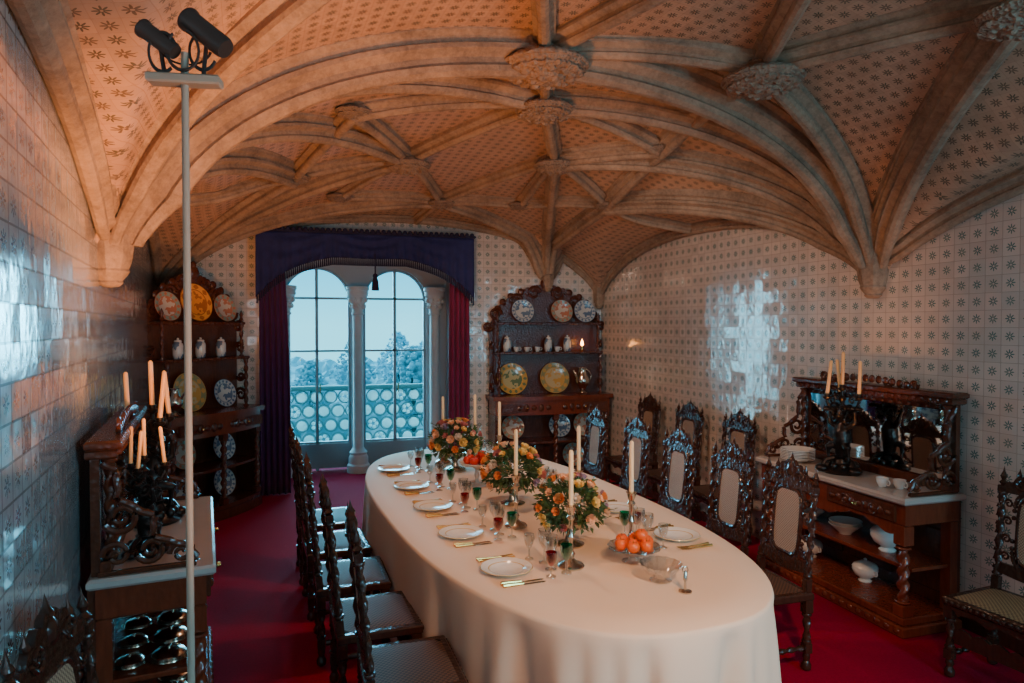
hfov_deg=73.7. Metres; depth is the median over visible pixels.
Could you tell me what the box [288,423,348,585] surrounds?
dining chair
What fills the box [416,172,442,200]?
trim
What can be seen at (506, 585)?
table knife
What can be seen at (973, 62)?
ceiling rib
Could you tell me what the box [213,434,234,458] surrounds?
plate
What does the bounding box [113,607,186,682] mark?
dishes
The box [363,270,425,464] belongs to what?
window
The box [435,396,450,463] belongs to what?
candlestick
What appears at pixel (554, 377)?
plate
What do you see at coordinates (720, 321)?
wall
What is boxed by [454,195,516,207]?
trim
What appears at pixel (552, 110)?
boss
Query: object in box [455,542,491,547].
table knife
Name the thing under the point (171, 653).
serving dish
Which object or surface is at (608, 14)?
trim
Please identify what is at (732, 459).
dining chair
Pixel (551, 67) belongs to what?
boss
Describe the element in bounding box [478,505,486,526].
wine glass
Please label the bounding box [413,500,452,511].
dinner plate
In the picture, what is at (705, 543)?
fork
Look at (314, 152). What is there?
trim
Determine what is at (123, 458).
mirror glass
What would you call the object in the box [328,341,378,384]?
tree
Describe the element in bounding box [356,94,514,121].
trim
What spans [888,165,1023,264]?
trim
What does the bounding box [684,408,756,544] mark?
dining chair
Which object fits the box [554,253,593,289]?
trim
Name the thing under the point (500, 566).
dinner plate
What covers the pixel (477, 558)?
fork
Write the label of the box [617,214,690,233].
trim
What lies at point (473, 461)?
apple
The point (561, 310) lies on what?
plate
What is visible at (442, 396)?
candle
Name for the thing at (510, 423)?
plate
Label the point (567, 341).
ginger jar
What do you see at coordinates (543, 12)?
trim
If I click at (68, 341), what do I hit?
wall
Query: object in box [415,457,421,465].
bowl
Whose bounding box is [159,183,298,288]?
trim
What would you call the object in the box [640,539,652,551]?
orange
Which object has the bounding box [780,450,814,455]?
plate
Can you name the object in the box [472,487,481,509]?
goblet
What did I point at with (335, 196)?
boss
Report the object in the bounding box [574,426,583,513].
candlestick
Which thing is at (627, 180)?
trim
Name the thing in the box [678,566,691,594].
salt cellar
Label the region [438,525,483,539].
dinner plate
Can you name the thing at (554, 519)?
flower arrangement
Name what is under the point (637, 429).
dining chair
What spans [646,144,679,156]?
boss
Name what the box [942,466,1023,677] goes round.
dining chair
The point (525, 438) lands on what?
shelf
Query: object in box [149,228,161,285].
trim
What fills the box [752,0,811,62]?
trim
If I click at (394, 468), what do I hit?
dinner plate
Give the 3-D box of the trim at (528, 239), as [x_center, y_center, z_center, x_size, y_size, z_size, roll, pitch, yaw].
[-0.163,-1.280,8.266,1.783,0.950,0.188,-1,2,-43]
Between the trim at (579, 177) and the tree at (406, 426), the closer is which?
the trim at (579, 177)
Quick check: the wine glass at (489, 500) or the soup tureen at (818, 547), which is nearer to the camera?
the wine glass at (489, 500)
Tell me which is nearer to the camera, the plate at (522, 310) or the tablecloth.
the tablecloth
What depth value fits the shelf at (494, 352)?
8.71 m
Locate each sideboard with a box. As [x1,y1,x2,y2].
[83,401,220,682]
[755,371,969,638]
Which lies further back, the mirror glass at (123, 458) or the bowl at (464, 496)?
the bowl at (464, 496)
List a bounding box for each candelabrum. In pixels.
[121,418,170,559]
[123,360,185,528]
[815,352,862,475]
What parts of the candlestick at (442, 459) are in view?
stem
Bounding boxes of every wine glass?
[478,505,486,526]
[489,500,500,529]
[493,504,504,534]
[524,533,534,559]
[537,527,551,562]
[544,534,557,569]
[633,507,644,525]
[640,513,653,531]
[658,522,668,547]
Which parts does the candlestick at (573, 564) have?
stem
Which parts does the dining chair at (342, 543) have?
backrest, leg, leg, seat, seat panel, leg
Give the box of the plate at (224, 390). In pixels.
[214,379,235,406]
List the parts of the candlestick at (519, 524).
stem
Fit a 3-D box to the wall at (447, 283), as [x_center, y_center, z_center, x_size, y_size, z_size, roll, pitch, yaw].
[-1.944,0.202,9.004,2.920,3.100,1.050,0,1,-17]
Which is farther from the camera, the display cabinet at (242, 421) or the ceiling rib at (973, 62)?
the display cabinet at (242, 421)
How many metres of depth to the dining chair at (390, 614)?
3.45 m
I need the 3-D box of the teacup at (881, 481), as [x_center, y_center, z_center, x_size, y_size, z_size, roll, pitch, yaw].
[2.458,0.935,4.529,0.080,0.060,0.094,0,1,19]
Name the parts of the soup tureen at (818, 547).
lid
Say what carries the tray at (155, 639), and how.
on the serving dish at (174, 633)
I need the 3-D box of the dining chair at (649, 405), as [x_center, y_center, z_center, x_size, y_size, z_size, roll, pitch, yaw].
[1.372,1.176,7.755,0.492,1.208,0.490,0,1,-20]
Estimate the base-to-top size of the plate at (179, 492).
0.291 m
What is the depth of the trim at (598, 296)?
9.00 m
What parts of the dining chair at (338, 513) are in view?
backrest, leg, leg, seat, seat panel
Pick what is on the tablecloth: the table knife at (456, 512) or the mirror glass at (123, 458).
the table knife at (456, 512)
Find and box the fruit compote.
[607,539,661,564]
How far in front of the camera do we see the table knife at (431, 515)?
4.26 m
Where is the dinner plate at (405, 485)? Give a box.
[394,481,428,489]
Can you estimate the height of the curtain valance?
0.871 m
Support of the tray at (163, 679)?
on the serving dish at (183, 676)
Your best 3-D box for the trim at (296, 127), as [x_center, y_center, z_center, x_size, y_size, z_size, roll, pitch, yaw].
[-1.567,-1.196,4.950,0.218,1.327,3.082,1,1,23]
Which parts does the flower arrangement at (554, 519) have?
flower, flower, flower, flower, flower, flower, flower, flower, flower, flower, flower, flower, flower, flower, flower, flower, flower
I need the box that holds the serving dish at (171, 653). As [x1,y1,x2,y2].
[146,643,186,665]
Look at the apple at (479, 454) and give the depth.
5.08 m
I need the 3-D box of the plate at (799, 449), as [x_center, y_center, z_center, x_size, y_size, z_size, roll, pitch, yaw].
[2.261,0.859,5.403,0.259,0.028,0.259,0,1,-17]
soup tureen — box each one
[801,537,822,557]
[852,558,878,582]
[870,525,896,552]
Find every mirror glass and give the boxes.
[102,443,130,546]
[810,392,944,478]
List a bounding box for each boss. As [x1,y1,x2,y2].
[292,175,310,184]
[326,191,352,202]
[334,102,371,119]
[384,155,430,175]
[427,198,454,209]
[505,42,589,89]
[508,201,529,210]
[515,95,574,125]
[534,154,571,175]
[594,201,609,210]
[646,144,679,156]
[721,50,805,100]
[969,0,1023,42]
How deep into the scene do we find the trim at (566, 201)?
7.26 m
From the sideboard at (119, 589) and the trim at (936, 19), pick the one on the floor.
the sideboard at (119, 589)
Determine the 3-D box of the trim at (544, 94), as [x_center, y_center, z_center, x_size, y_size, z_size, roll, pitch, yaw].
[0.227,-1.872,4.710,0.182,0.268,0.896,0,1,3]
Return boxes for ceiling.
[68,0,1023,287]
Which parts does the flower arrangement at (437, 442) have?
flower, flower, flower, flower, flower, flower, flower, flower, flower, flower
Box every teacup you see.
[876,476,890,486]
[893,478,907,488]
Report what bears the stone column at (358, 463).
on the floor
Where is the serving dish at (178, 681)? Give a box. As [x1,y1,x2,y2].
[171,680,186,682]
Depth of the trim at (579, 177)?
6.73 m
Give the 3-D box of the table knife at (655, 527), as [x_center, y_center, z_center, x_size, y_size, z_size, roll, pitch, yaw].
[0.840,1.093,4.021,0.215,0.020,0.020,0,1,-21]
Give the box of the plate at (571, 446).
[563,443,583,465]
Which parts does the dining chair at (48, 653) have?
panel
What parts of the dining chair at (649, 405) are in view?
leg, seat panel, seat, panel, backrest, leg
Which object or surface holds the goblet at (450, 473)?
on the tablecloth
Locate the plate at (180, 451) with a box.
[175,441,195,468]
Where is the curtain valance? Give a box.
[255,226,475,304]
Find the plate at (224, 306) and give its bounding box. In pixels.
[214,294,235,320]
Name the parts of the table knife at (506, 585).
handle, blade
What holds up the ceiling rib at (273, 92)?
attached to the wall at (68, 341)
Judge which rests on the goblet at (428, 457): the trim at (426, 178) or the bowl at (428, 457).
the bowl at (428, 457)
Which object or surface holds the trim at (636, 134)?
attached to the ceiling
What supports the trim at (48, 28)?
attached to the wall at (68, 341)
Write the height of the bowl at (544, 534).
0.092 m
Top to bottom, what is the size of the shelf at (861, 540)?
0.025 m
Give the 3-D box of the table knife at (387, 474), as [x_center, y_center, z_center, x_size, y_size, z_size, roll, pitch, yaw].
[-0.889,1.061,5.459,0.215,0.020,0.020,0,1,-22]
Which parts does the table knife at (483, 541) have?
handle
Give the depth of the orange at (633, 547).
3.35 m
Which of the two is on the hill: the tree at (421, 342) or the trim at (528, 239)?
the tree at (421, 342)
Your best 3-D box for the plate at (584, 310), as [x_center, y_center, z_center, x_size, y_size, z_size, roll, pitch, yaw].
[0.952,-0.397,8.915,0.300,0.291,0.081,0,1,-18]
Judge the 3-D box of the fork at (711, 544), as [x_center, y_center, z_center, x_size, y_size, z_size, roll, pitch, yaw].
[0.990,1.102,3.660,0.200,0.016,0.022,0,1,-21]
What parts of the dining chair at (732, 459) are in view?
panel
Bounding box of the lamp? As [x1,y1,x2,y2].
[579,340,584,350]
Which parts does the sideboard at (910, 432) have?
post, drawer, post, drawer, mirror frame, panel, post, post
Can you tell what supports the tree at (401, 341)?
on the hill
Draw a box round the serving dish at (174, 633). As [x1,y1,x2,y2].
[150,624,186,644]
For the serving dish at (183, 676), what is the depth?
3.52 m
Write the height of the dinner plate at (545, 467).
0.026 m
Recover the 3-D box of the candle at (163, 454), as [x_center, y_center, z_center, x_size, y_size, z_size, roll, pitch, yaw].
[-1.665,0.493,3.252,0.035,0.180,0.019,0,1,-14]
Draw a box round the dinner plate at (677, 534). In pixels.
[653,527,700,541]
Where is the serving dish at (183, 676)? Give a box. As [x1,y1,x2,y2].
[158,672,186,682]
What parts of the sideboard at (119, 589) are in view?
panel, post, mirror frame, post, drawer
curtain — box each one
[259,273,290,495]
[449,277,469,447]
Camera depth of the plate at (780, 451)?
5.32 m
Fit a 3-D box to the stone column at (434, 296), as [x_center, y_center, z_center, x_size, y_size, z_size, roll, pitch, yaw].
[-1.069,0.503,9.437,0.300,2.480,0.300,0,1,-17]
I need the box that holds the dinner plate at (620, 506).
[602,501,637,513]
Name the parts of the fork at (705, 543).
handle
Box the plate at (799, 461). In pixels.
[780,456,814,462]
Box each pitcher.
[164,388,183,416]
[573,367,591,393]
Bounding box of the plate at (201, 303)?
[180,283,211,320]
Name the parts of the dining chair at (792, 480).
seat panel, panel, seat, backrest, leg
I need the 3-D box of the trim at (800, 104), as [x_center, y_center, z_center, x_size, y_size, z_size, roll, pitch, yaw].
[2.108,-1.198,4.598,1.551,1.335,0.218,-1,2,-36]
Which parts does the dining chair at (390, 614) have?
panel, backrest, leg, leg, seat, seat panel, leg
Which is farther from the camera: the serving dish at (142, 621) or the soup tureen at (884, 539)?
the soup tureen at (884, 539)
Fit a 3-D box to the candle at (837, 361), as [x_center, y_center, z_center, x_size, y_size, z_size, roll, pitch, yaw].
[2.438,0.258,5.093,0.048,0.251,0.025,1,1,28]
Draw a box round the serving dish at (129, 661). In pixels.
[115,652,146,670]
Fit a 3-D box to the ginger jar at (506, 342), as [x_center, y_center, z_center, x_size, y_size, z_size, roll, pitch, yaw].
[-0.062,0.026,8.581,0.100,0.210,0.100,0,1,-17]
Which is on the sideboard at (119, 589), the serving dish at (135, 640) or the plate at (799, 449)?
the serving dish at (135, 640)
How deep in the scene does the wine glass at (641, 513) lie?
3.71 m
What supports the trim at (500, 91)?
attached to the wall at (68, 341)
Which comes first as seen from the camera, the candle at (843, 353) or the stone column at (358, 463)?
the candle at (843, 353)
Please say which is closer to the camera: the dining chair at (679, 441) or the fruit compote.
the fruit compote
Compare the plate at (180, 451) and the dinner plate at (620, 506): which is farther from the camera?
the plate at (180, 451)
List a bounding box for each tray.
[150,633,186,644]
[153,615,186,625]
[158,677,186,682]
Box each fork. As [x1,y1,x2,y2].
[436,523,468,527]
[476,554,512,560]
[478,555,515,561]
[678,542,708,547]
[680,543,712,549]
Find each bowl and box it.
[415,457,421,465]
[424,454,431,463]
[435,473,443,482]
[446,469,454,480]
[460,492,468,503]
[472,487,481,499]
[489,500,500,516]
[493,504,504,517]
[493,517,502,530]
[506,511,516,525]
[537,527,551,547]
[544,534,557,550]
[545,550,556,565]
[560,542,572,560]
[619,510,628,525]
[639,558,682,583]
[804,508,823,518]
[828,516,862,527]
[828,520,862,534]
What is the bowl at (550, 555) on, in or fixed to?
on the goblet at (550, 555)
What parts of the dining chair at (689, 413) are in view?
seat panel, seat, panel, backrest, leg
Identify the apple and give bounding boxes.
[463,456,470,463]
[470,457,478,464]
[477,450,485,457]
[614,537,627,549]
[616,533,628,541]
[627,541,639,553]
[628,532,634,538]
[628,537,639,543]
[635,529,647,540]
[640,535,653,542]
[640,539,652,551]
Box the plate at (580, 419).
[573,413,589,435]
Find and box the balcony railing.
[291,383,422,441]
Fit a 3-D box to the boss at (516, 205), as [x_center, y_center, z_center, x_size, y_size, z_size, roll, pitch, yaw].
[0.092,-1.549,7.621,0.278,0.168,0.278,0,1,8]
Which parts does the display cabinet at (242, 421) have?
drawer, drawer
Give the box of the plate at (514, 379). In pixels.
[497,363,527,393]
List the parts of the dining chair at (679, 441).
panel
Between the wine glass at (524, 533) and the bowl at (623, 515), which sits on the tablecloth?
the wine glass at (524, 533)
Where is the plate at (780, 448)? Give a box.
[780,448,814,453]
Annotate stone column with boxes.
[286,285,296,477]
[346,286,369,473]
[424,287,444,448]
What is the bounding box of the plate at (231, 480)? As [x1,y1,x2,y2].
[213,468,235,495]
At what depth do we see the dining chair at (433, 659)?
2.98 m
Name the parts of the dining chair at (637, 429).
panel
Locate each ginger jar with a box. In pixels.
[172,338,183,358]
[195,337,205,357]
[216,337,225,356]
[503,335,510,351]
[544,335,551,351]
[563,335,570,350]
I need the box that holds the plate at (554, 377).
[540,363,568,392]
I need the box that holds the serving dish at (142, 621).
[121,615,152,630]
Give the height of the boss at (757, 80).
0.296 m
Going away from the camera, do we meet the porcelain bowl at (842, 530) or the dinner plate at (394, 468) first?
the porcelain bowl at (842, 530)
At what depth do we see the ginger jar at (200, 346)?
6.96 m
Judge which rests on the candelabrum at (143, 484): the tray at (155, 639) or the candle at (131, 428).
the candle at (131, 428)
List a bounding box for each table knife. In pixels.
[387,474,410,475]
[405,492,433,494]
[425,512,456,516]
[427,514,458,517]
[454,541,490,545]
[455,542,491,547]
[500,578,542,585]
[503,581,545,587]
[645,524,670,529]
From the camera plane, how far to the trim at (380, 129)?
5.66 m
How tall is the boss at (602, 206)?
0.168 m
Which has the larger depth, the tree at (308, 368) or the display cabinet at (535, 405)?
the tree at (308, 368)
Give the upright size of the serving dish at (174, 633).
0.060 m
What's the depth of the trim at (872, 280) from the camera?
4.97 m
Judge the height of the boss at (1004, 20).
0.252 m
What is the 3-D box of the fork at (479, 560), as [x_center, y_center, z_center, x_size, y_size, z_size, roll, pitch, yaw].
[-0.078,1.106,3.478,0.200,0.016,0.022,0,1,-21]
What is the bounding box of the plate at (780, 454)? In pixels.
[780,454,814,460]
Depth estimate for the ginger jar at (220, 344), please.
7.21 m
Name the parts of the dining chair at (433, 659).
panel, leg, backrest, seat, seat panel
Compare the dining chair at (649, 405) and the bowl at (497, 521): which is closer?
the bowl at (497, 521)
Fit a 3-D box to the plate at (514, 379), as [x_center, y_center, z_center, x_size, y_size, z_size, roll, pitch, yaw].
[0.007,0.471,8.638,0.400,0.388,0.100,0,1,-16]
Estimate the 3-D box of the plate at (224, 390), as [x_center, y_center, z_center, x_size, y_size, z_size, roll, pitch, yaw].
[-3.066,0.549,7.301,0.081,0.291,0.300,0,1,21]
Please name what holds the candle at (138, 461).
on the candelabrum at (143, 484)
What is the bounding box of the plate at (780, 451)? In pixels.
[780,451,814,456]
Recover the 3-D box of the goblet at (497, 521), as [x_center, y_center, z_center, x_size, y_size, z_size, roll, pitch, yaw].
[-0.077,1.047,3.805,0.060,0.120,0.060,0,1,-17]
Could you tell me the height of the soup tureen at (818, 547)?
0.168 m
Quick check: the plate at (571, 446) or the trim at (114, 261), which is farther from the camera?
the plate at (571, 446)
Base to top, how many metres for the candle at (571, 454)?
0.275 m
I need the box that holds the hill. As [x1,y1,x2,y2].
[291,355,422,441]
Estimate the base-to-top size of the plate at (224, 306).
0.291 m
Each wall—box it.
[0,0,153,682]
[196,223,600,482]
[446,274,449,446]
[601,193,1023,595]
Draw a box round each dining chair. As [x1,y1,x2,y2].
[0,587,98,682]
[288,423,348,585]
[293,435,371,620]
[303,453,391,666]
[318,472,423,682]
[345,501,468,682]
[582,405,607,479]
[605,392,661,500]
[619,413,651,498]
[641,400,703,518]
[658,423,697,520]
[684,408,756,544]
[705,436,755,555]
[756,452,819,670]
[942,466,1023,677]
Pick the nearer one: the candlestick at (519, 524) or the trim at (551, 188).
the candlestick at (519, 524)
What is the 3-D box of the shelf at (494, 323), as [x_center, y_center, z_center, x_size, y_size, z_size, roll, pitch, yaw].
[0.459,-0.228,8.751,1.420,0.030,0.175,0,1,-17]
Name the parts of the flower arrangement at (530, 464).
flower, flower, flower, flower, flower, flower, flower, flower, flower, flower, flower, flower, flower, flower, flower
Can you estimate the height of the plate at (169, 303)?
0.291 m
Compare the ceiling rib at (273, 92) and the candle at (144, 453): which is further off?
the ceiling rib at (273, 92)
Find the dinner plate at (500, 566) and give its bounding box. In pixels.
[480,557,532,576]
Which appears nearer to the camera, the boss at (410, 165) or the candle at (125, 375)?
the candle at (125, 375)
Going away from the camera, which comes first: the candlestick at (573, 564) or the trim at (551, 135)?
the candlestick at (573, 564)
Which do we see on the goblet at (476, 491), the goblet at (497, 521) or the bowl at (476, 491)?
the bowl at (476, 491)
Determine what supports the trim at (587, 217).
attached to the wall at (502, 267)
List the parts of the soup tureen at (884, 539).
lid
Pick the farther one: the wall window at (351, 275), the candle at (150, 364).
the wall window at (351, 275)
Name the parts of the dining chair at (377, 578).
backrest, leg, leg, seat, seat panel, leg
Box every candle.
[123,372,129,407]
[129,426,132,462]
[136,430,142,468]
[141,418,146,455]
[148,360,154,404]
[157,373,166,417]
[158,426,166,461]
[162,370,170,412]
[442,396,443,419]
[474,394,475,424]
[498,402,500,434]
[514,429,517,474]
[569,450,573,504]
[577,426,580,469]
[629,441,633,491]
[825,360,832,392]
[836,359,840,391]
[840,352,844,384]
[857,361,861,393]
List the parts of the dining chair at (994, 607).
leg, seat, seat panel, leg, backrest, panel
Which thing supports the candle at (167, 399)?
on the candelabrum at (169, 514)
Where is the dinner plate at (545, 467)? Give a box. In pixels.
[528,466,556,472]
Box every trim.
[7,0,119,240]
[97,234,133,287]
[109,0,330,244]
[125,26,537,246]
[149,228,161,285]
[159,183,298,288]
[167,165,389,283]
[178,198,433,274]
[180,177,281,207]
[200,146,298,188]
[226,112,410,164]
[248,215,540,279]
[293,116,358,182]
[305,154,385,177]
[332,78,539,108]
[336,172,391,198]
[350,190,432,203]
[355,118,410,158]
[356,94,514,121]
[410,109,520,159]
[412,208,435,224]
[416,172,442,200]
[442,154,545,201]
[446,205,545,277]
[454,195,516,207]
[516,171,548,205]
[524,195,597,208]
[530,0,555,45]
[536,90,553,98]
[541,123,561,159]
[541,175,560,273]
[541,274,553,291]
[550,208,605,273]
[551,0,668,48]
[553,88,831,229]
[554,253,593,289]
[558,149,853,264]
[559,140,659,164]
[565,171,606,203]
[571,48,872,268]
[571,117,660,155]
[573,35,753,72]
[593,284,604,308]
[600,218,770,293]
[604,156,665,210]
[604,189,856,270]
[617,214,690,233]
[658,72,736,157]
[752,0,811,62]
[773,83,876,266]
[777,0,1002,68]
[857,246,888,298]
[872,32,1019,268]
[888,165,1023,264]
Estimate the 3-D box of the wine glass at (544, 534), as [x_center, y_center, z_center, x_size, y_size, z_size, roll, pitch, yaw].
[0.191,1.032,3.340,0.072,0.170,0.072,0,1,-17]
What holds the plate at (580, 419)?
on the display cabinet at (535, 405)
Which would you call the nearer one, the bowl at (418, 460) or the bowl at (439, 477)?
the bowl at (439, 477)
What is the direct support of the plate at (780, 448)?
on the plate at (780, 450)
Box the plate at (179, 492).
[175,478,196,495]
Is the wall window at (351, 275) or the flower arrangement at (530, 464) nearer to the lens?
the flower arrangement at (530, 464)
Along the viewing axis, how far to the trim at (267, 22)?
3.11 m
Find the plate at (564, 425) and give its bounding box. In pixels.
[549,414,570,436]
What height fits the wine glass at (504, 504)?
0.170 m
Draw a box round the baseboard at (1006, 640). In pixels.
[958,616,1023,654]
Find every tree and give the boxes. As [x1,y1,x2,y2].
[291,360,332,407]
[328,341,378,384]
[376,331,412,381]
[376,345,422,436]
[388,422,415,437]
[414,340,422,371]
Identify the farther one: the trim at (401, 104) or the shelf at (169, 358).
the shelf at (169, 358)
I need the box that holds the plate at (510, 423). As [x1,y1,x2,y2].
[502,416,523,438]
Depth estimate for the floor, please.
4.39 m
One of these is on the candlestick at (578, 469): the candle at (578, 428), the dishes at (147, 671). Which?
the candle at (578, 428)
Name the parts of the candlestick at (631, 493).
stem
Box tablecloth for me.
[362,448,781,682]
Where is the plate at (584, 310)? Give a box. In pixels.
[574,300,595,321]
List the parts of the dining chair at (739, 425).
leg, seat panel, seat, backrest, panel, leg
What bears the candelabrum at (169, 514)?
on the sideboard at (119, 589)
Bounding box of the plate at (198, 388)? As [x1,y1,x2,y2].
[173,373,205,410]
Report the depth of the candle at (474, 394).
6.12 m
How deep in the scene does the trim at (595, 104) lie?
5.06 m
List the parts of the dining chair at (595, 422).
panel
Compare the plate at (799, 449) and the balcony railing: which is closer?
the plate at (799, 449)
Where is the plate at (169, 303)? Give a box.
[154,291,180,320]
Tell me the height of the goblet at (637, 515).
0.120 m
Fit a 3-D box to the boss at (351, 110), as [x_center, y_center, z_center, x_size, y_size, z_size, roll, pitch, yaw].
[-1.168,-1.717,5.043,0.278,0.168,0.278,1,1,32]
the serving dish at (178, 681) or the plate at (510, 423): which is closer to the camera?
the serving dish at (178, 681)
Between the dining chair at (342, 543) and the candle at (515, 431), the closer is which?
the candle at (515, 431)
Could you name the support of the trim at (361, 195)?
attached to the ceiling
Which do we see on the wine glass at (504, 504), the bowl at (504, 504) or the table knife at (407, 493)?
the bowl at (504, 504)
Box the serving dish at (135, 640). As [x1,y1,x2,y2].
[116,633,150,649]
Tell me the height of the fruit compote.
0.085 m
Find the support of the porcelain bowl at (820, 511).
on the sideboard at (910, 432)
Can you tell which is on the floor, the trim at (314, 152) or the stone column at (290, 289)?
the stone column at (290, 289)
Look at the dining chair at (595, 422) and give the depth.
6.61 m
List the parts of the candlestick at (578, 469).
stem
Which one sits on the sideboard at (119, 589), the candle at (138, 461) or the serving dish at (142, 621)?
the serving dish at (142, 621)
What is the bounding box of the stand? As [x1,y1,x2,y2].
[134,7,232,682]
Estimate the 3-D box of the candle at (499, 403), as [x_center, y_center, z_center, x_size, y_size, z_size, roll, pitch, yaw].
[-0.102,0.626,5.542,0.025,0.275,0.025,0,1,-17]
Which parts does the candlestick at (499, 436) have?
stem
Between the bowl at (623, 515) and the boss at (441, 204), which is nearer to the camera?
the bowl at (623, 515)
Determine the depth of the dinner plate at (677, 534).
3.87 m
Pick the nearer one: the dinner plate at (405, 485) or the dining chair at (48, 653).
the dining chair at (48, 653)
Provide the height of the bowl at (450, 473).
0.076 m
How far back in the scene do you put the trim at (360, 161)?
6.27 m
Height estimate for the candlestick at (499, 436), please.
0.580 m
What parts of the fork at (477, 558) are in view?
handle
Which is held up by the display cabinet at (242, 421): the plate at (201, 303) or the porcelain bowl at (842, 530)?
the plate at (201, 303)
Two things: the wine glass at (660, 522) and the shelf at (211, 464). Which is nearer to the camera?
the wine glass at (660, 522)
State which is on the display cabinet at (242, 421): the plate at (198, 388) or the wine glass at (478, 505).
the plate at (198, 388)
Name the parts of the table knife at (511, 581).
handle, blade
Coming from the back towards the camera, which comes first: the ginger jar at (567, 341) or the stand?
the ginger jar at (567, 341)
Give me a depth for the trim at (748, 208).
5.93 m
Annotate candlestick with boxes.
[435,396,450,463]
[472,394,477,456]
[496,402,505,473]
[505,429,526,529]
[557,450,584,570]
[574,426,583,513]
[626,441,636,536]
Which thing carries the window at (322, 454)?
attached to the wall window at (351, 275)
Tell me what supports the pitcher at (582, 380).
on the display cabinet at (535, 405)
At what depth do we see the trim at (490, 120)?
5.74 m
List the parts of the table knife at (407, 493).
handle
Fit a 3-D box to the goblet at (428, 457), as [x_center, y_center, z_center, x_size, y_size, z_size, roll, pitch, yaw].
[-0.687,0.997,5.606,0.064,0.140,0.064,0,1,-17]
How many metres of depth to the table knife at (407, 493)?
4.83 m
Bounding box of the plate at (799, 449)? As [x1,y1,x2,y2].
[780,445,814,452]
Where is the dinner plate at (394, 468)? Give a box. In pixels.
[378,464,409,472]
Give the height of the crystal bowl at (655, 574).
0.085 m
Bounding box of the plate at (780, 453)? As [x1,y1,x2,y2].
[780,453,814,458]
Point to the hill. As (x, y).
(325, 365)
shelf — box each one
[149,321,244,324]
[151,355,249,362]
[175,455,255,477]
[493,322,600,324]
[493,351,602,354]
[501,434,601,444]
[802,515,947,572]
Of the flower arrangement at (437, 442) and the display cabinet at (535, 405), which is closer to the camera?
the flower arrangement at (437, 442)
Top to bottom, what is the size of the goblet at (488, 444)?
0.120 m
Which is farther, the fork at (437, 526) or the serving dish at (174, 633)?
the fork at (437, 526)
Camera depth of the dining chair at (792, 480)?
4.00 m
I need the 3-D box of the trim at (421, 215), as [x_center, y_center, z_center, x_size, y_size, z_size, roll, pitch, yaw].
[-0.980,-1.577,7.994,0.157,0.326,0.798,-1,1,-29]
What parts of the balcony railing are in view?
handrail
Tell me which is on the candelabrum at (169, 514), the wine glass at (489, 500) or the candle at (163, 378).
the candle at (163, 378)
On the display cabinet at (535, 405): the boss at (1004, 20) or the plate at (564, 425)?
the plate at (564, 425)
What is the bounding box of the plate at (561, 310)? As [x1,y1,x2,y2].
[551,300,572,321]
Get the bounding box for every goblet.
[415,457,421,472]
[424,454,431,471]
[435,473,443,489]
[446,469,454,488]
[460,492,468,511]
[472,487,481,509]
[485,443,491,450]
[493,517,502,539]
[506,511,516,537]
[545,550,556,576]
[560,542,572,573]
[619,510,628,535]
[634,512,640,527]
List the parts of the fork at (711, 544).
handle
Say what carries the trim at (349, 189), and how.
attached to the ceiling
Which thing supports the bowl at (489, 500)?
on the wine glass at (489, 500)
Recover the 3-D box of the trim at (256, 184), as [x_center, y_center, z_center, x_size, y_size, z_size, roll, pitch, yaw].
[-2.507,-1.378,5.956,1.265,0.571,0.157,-1,1,-31]
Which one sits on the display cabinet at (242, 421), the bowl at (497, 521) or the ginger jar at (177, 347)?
the ginger jar at (177, 347)
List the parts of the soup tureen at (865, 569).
lid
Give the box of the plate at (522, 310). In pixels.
[512,299,533,321]
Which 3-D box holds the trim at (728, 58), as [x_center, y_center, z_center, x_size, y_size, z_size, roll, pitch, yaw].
[0.874,-1.806,4.213,1.342,0.379,0.182,0,1,4]
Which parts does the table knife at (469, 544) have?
handle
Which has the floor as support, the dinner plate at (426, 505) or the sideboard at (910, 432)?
the sideboard at (910, 432)
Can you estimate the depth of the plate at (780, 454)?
5.33 m
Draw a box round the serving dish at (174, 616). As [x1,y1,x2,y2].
[153,608,186,625]
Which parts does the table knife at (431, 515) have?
handle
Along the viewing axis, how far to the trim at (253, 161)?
5.33 m
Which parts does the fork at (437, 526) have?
handle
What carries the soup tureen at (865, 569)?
on the sideboard at (910, 432)
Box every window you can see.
[285,258,446,449]
[286,267,350,470]
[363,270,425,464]
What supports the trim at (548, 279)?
attached to the wall at (502, 267)
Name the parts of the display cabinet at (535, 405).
drawer, drawer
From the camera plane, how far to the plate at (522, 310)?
8.68 m
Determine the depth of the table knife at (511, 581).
3.16 m
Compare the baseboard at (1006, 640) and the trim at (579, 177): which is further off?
the trim at (579, 177)
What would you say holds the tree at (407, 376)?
on the hill
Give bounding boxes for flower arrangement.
[427,415,484,471]
[478,441,545,506]
[532,472,616,548]
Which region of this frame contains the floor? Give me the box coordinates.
[207,467,1023,682]
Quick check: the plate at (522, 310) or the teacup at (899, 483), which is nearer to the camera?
the teacup at (899, 483)
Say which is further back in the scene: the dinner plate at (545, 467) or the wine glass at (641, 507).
the dinner plate at (545, 467)
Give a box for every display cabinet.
[147,261,264,522]
[483,280,612,478]

